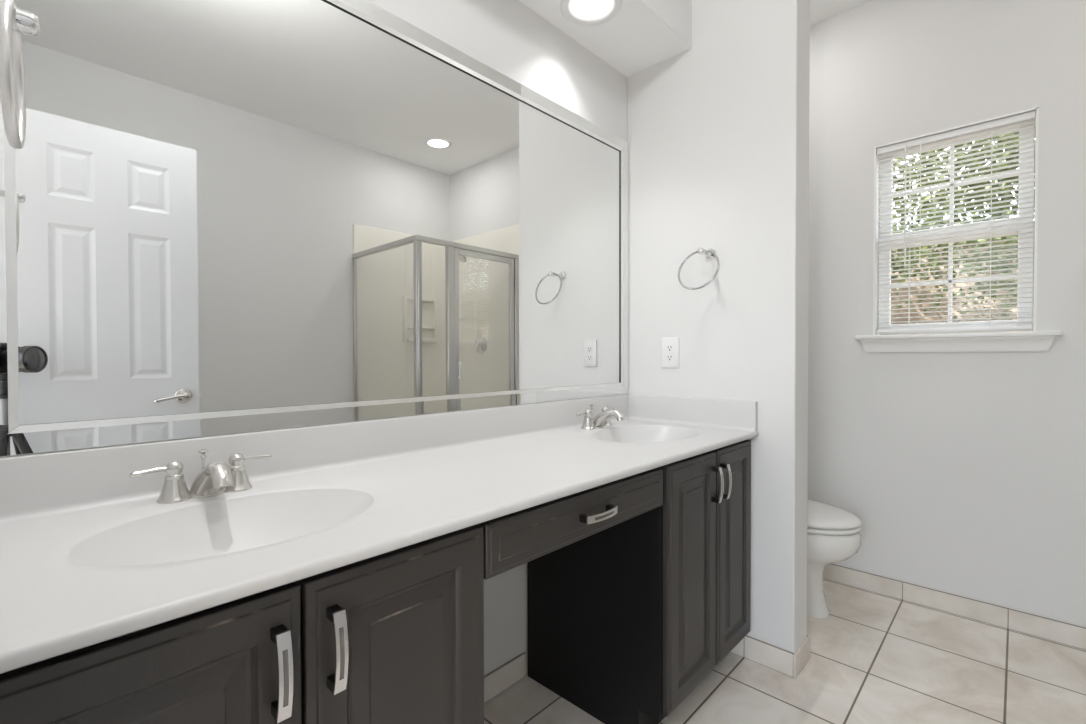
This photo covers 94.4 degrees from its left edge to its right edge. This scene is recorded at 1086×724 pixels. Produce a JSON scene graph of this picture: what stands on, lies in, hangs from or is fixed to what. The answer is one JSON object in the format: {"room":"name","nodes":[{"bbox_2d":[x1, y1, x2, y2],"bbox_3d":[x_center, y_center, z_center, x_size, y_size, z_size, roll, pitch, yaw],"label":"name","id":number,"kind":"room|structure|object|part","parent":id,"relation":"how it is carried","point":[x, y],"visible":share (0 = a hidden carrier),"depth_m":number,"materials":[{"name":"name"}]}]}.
{"room":"bathroom","nodes":[
{"label":"bathroom","id":0,"kind":"room"},
{"bbox_2d":[8,0,626,675],"bbox_3d":[-0.550,-0.282,1.288,0.110,2.743,4.621,1,1,43],"label":"wall","id":1,"kind":"structure","parent":0,"point":[507,36],"depth_m":1.70,"materials":[{"name":"white paint"}]},
{"bbox_2d":[0,0,627,456],"bbox_3d":[-0.281,-0.393,1.484,0.010,1.081,1.878,1,1,43],"label":"wall mirror","id":2,"kind":"object","parent":1,"relation":"attached to","point":[218,217],"visible":0.97,"depth_m":1.15,"materials":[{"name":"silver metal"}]},
{"bbox_2d":[0,394,628,523],"bbox_3d":[-0.272,0.202,1.480,0.034,0.106,1.891,1,1,43],"label":"backsplash","id":3,"kind":"structure","parent":1,"relation":"attached to","point":[32,486],"depth_m":1.11,"materials":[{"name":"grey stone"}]},
{"bbox_2d":[484,652,525,702],"bbox_3d":[-0.269,1.045,1.513,0.009,0.082,0.605,1,1,43],"label":"baseboard","id":4,"kind":"structure","parent":1,"relation":"attached to","point":[512,671],"depth_m":1.66,"materials":[{"name":"ceramic"}]},
{"bbox_2d":[519,0,691,76],"bbox_3d":[-0.180,-1.435,1.369,0.299,0.442,1.893,1,1,43],"label":"ceiling","id":5,"kind":"structure","parent":0,"point":[643,34],"depth_m":1.87,"materials":[{"name":"white paint"}]},
{"bbox_2d":[560,0,621,25],"bbox_3d":[0.164,-1.251,1.714,0.212,0.080,0.212,1,1,43],"label":"recessed light","id":6,"kind":"object","parent":5,"relation":"in","point":[579,12],"visible":1,"depth_m":1.77,"materials":[{"name":"white plastic"}]},
{"bbox_2d":[627,0,809,653],"bbox_3d":[0.662,-0.294,1.994,0.681,2.743,0.147,1,1,43],"label":"wall partition","id":7,"kind":"structure","parent":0,"point":[718,128],"depth_m":1.83,"materials":[{"name":"white paint"}]},
{"bbox_2d":[662,337,678,367],"bbox_3d":[0.514,-0.037,2.031,0.079,0.124,0.008,1,1,43],"label":"wall outlet","id":8,"kind":"object","parent":7,"relation":"attached to","point":[670,345],"visible":1,"depth_m":2.03,"materials":[{"name":"white plastic"}]},
{"bbox_2d":[667,354,672,360],"bbox_3d":[0.513,-0.018,2.030,0.027,0.028,0.004,1,1,43],"label":"receptacle","id":9,"kind":"object","parent":8,"relation":"attached to","point":[669,356],"depth_m":2.03,"materials":[{"name":"grey plastic"}]},
{"bbox_2d":[667,344,672,350],"bbox_3d":[0.513,-0.057,2.030,0.027,0.028,0.004,1,1,43],"label":"receptacle","id":10,"kind":"object","parent":8,"relation":"attached to","point":[669,346],"depth_m":2.03,"materials":[{"name":"grey plastic"}]},
{"bbox_2d":[678,248,719,289],"bbox_3d":[0.593,-0.347,1.867,0.161,0.169,0.131,1,1,43],"label":"towel ring","id":11,"kind":"object","parent":7,"relation":"attached to","point":[710,254],"visible":1,"depth_m":1.85,"materials":[{"name":"silver metal"}]},
{"bbox_3d":[0.607,-0.410,1.880,0.044,0.044,0.092,1,1,43],"label":"post","id":12,"kind":"part","parent":11,"relation":"part of","materials":[{"name":"silver metal"}]},
{"bbox_2d":[730,635,810,677],"bbox_3d":[0.672,1.037,2.005,0.680,0.082,0.165,1,1,43],"label":"baseboard","id":13,"kind":"structure","parent":7,"relation":"attached to","point":[786,662],"depth_m":1.77,"materials":[{"name":"ceramic"}]},
{"bbox_2d":[484,578,1085,723],"bbox_3d":[0.412,1.149,0.400,2.750,0.100,4.621,1,1,43],"label":"floor","id":14,"kind":"structure","parent":0,"point":[876,658],"depth_m":1.70,"materials":[{"name":"tile"}]},
{"bbox_2d":[0,523,483,723],"bbox_3d":[-0.501,0.688,0.844,0.562,0.814,0.640,1,1,43],"label":"vanity cabinet","id":15,"kind":"object","parent":14,"relation":"on","point":[396,636],"visible":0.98,"depth_m":0.68,"materials":[{"name":"black wood"}]},
{"bbox_3d":[-0.433,0.646,0.567,0.018,0.690,0.310,1,1,43],"label":"door","id":16,"kind":"part","parent":15,"relation":"part of","materials":[{"name":"grey paint"}]},
{"bbox_3d":[-0.331,0.394,0.635,0.032,0.110,0.016,1,1,43],"label":"handle","id":17,"kind":"part","parent":15,"relation":"part of","materials":[{"name":"white metal"}]},
{"bbox_3d":[-0.281,0.394,0.687,0.032,0.110,0.016,1,1,43],"label":"handle","id":18,"kind":"part","parent":15,"relation":"part of","materials":[{"name":"white metal"}]},
{"bbox_2d":[0,394,758,673],"bbox_3d":[-0.076,0.270,1.296,0.572,0.238,1.891,1,1,43],"label":"countertop","id":19,"kind":"structure","parent":15,"relation":"on","point":[89,555],"depth_m":0.95,"materials":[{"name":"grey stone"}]},
{"bbox_2d":[129,449,271,503],"bbox_3d":[-0.660,0.219,0.980,0.179,0.088,0.178,0,1,-4],"label":"faucet","id":20,"kind":"object","parent":19,"relation":"on","point":[214,479],"visible":1,"depth_m":0.94,"materials":[{"name":"silver metal"}]},
{"bbox_3d":[-0.721,0.203,0.923,0.012,0.014,0.061,1,1,43],"label":"lever","id":21,"kind":"part","parent":20,"relation":"part of","materials":[{"name":"silver metal"}]},
{"bbox_3d":[-0.697,0.224,0.950,0.055,0.074,0.055,1,1,43],"label":"handle","id":22,"kind":"part","parent":20,"relation":"part of","materials":[{"name":"silver metal"}]},
{"bbox_3d":[-0.678,0.217,1.004,0.017,0.084,0.017,1,1,43],"label":"lift rod","id":23,"kind":"part","parent":20,"relation":"part of","materials":[{"name":"silver metal"}]},
{"bbox_3d":[-0.628,0.225,0.957,0.157,0.078,0.062,1,1,43],"label":"spout","id":24,"kind":"part","parent":20,"relation":"part of","materials":[{"name":"silver metal"}]},
{"bbox_3d":[-0.625,0.223,1.025,0.055,0.074,0.055,1,1,43],"label":"handle","id":25,"kind":"part","parent":20,"relation":"part of","materials":[{"name":"silver metal"}]},
{"bbox_3d":[-0.600,0.201,1.051,0.012,0.014,0.061,1,1,43],"label":"lever","id":26,"kind":"part","parent":20,"relation":"part of","materials":[{"name":"silver metal"}]},
{"bbox_3d":[-0.059,0.332,1.293,0.542,0.115,0.626,1,1,43],"label":"knee drawer unit","id":27,"kind":"part","parent":19,"relation":"part of","materials":[{"name":"grey wood"}]},
{"bbox_3d":[0.128,0.339,1.119,0.032,0.016,0.110,1,1,43],"label":"handle","id":28,"kind":"part","parent":19,"relation":"part of","materials":[{"name":"white metal"}]},
{"bbox_2d":[576,404,624,429],"bbox_3d":[0.204,0.205,1.894,0.179,0.088,0.178,0,1,-4],"label":"faucet","id":29,"kind":"object","parent":19,"relation":"on","point":[602,420],"visible":1,"depth_m":1.85,"materials":[{"name":"silver metal"}]},
{"bbox_3d":[0.143,0.189,1.837,0.012,0.014,0.061,1,1,43],"label":"lever","id":30,"kind":"part","parent":29,"relation":"part of","materials":[{"name":"silver metal"}]},
{"bbox_3d":[0.168,0.210,1.864,0.055,0.074,0.055,1,1,43],"label":"handle","id":31,"kind":"part","parent":29,"relation":"part of","materials":[{"name":"silver metal"}]},
{"bbox_3d":[0.239,0.209,1.939,0.055,0.074,0.055,1,1,43],"label":"handle","id":32,"kind":"part","parent":29,"relation":"part of","materials":[{"name":"silver metal"}]},
{"bbox_3d":[0.236,0.211,1.871,0.157,0.078,0.062,1,1,43],"label":"spout","id":33,"kind":"part","parent":29,"relation":"part of","materials":[{"name":"silver metal"}]},
{"bbox_3d":[-0.215,0.642,0.797,0.018,0.690,0.311,1,1,43],"label":"door","id":34,"kind":"part","parent":15,"relation":"part of","materials":[{"name":"grey paint"}]},
{"bbox_2d":[527,440,750,723],"bbox_3d":[0.362,0.674,1.756,0.562,0.814,0.613,1,1,43],"label":"vanity cabinet","id":35,"kind":"object","parent":14,"relation":"on","point":[626,619],"visible":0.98,"depth_m":1.51,"materials":[{"name":"black wood"}]},
{"bbox_3d":[0.443,0.632,1.493,0.018,0.690,0.305,1,1,43],"label":"door","id":36,"kind":"part","parent":35,"relation":"part of","materials":[{"name":"grey paint"}]},
{"bbox_3d":[0.541,0.380,1.557,0.032,0.110,0.016,1,1,43],"label":"handle","id":37,"kind":"part","parent":35,"relation":"part of","materials":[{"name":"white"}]},
{"bbox_3d":[0.582,0.380,1.600,0.032,0.110,0.016,1,1,43],"label":"handle","id":38,"kind":"part","parent":35,"relation":"part of","materials":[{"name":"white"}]},
{"bbox_3d":[0.649,0.628,1.711,0.018,0.690,0.281,1,1,43],"label":"door","id":39,"kind":"part","parent":35,"relation":"part of","materials":[{"name":"grey paint"}]},
{"bbox_2d":[807,499,861,617],"bbox_3d":[1.016,0.697,2.307,0.768,0.752,0.420,1,1,43],"label":"toilet","id":40,"kind":"object","parent":14,"relation":"on","point":[833,533],"visible":0.31,"depth_m":2.04,"materials":[{"name":"white ceramic"}]},
{"bbox_3d":[1.115,0.681,2.213,0.493,0.018,0.378,1,1,43],"label":"seat","id":41,"kind":"part","parent":40,"relation":"part of","materials":[{"name":"white plastic"}]},
{"bbox_3d":[1.114,0.650,2.213,0.496,0.035,0.380,1,1,43],"label":"lid","id":42,"kind":"part","parent":40,"relation":"part of","materials":[{"name":"white plastic"}]},
{"bbox_2d":[810,0,871,25],"bbox_3d":[0.405,-1.704,0.362,2.750,0.120,4.621,1,1,43],"label":"ceiling","id":43,"kind":"structure","parent":0,"point":[820,10],"depth_m":2.37,"materials":[{"name":"white paint"}]},
{"bbox_2d":[807,0,1085,627],"bbox_3d":[1.958,-0.297,2.013,2.540,2.743,0.120,1,1,43],"label":"wall","id":44,"kind":"structure","parent":0,"point":[963,474],"depth_m":2.13,"materials":[{"name":"white paint"}]},
{"bbox_2d":[823,564,1085,649],"bbox_3d":[1.587,1.031,2.295,1.632,0.082,0.009,1,1,43],"label":"baseboard","id":45,"kind":"structure","parent":44,"relation":"attached to","point":[1072,635],"depth_m":2.11,"materials":[{"name":"tile"}]},
{"bbox_2d":[855,107,1062,351],"bbox_3d":[1.758,-0.519,2.170,0.678,0.950,0.162,1,1,43],"label":"window","id":46,"kind":"structure","parent":44,"relation":"in","point":[1026,339],"depth_m":2.14,"materials":[{"name":"white paint"}]},
{"bbox_2d":[877,111,1034,332],"bbox_3d":[1.744,-0.559,2.158,0.524,0.852,0.042,1,1,43],"label":"window blind","id":47,"kind":"object","parent":46,"relation":"attached to","point":[1026,118],"visible":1,"depth_m":2.14,"materials":[{"name":"white plastic"}]},
{"bbox_3d":[1.637,-0.553,2.246,0.002,0.820,0.002,1,1,43],"label":"ladder cord","id":48,"kind":"part","parent":47,"relation":"part of","materials":[{"name":"white fabric"}]},
{"bbox_3d":[1.655,-0.553,2.266,0.002,0.820,0.002,1,1,43],"label":"ladder cord","id":49,"kind":"part","parent":47,"relation":"part of","materials":[{"name":"white fabric"}]},
{"bbox_3d":[1.661,-0.697,2.211,0.007,0.540,0.007,0,1,21],"label":"pull cord","id":50,"kind":"part","parent":47,"relation":"part of","materials":[{"name":"white fabric"}]},
{"bbox_3d":[1.747,-0.140,2.166,0.518,0.014,0.026,1,1,43],"label":"rail","id":51,"kind":"part","parent":47,"relation":"part of","materials":[{"name":"white plastic"}]},
{"bbox_3d":[1.854,-0.551,2.078,0.002,0.820,0.002,1,1,43],"label":"ladder cord","id":52,"kind":"part","parent":47,"relation":"part of","materials":[{"name":"white fabric"}]},
{"bbox_3d":[1.835,-0.551,2.058,0.002,0.820,0.002,1,1,43],"label":"ladder cord","id":53,"kind":"part","parent":47,"relation":"part of","materials":[{"name":"white fabric"}]},
{"bbox_3d":[1.781,-0.354,2.199,0.524,0.451,0.028,1,1,43],"label":"sash","id":54,"kind":"part","parent":46,"relation":"part of","materials":[{"name":"white paint"}]},
{"bbox_3d":[1.800,-0.772,2.216,0.524,0.428,0.028,1,1,43],"label":"sash","id":55,"kind":"part","parent":46,"relation":"part of","materials":[{"name":"white paint"}]},
{"bbox_3d":[-0.052,-0.265,-0.113,2.540,2.743,0.110,1,1,43],"label":"wall","id":56,"kind":"structure","parent":0,"visible":0},
{"bbox_2d":[0,0,40,148],"bbox_3d":[-0.586,-0.312,0.526,0.152,0.159,0.086,1,1,43],"label":"towel ring","id":57,"kind":"object","parent":56,"relation":"attached to","point":[14,21],"visible":1,"depth_m":0.53,"materials":[{"name":"silver metal"}]},
{"bbox_3d":[-0.586,-0.370,0.526,0.044,0.044,0.086,1,1,43],"label":"post","id":58,"kind":"part","parent":57,"relation":"part of","materials":[{"name":"silver metal"}]},
{"label":"outside","id":59,"kind":"structure","parent":0,"visible":0},
{"bbox_3d":[0.003,1.405,0.019,28.000,0.100,28.000,1,1,43],"label":"ground","id":60,"kind":"structure","parent":59,"visible":0},
{"bbox_2d":[891,237,1033,334],"bbox_3d":[3.111,-0.147,7.654,18.000,2.810,0.200,1,1,43],"label":"wall","id":61,"kind":"structure","parent":60,"relation":"on","point":[983,249],"depth_m":5.95,"materials":[{"name":"beige paint"}]},
{"bbox_3d":[2.415,-0.764,6.213,1.169,4.173,0.654,1,1,43],"label":"trunk","id":62,"kind":"object","parent":60,"relation":"on","visible":0},
{"bbox_2d":[891,131,1034,323],"bbox_3d":[2.441,-1.972,6.093,8.572,3.806,3.220,1,1,43],"label":"foliage","id":63,"kind":"object","parent":62,"relation":"attached to","point":[1014,133],"visible":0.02,"depth_m":4.38,"materials":[{"name":"green plant"}]}
]}

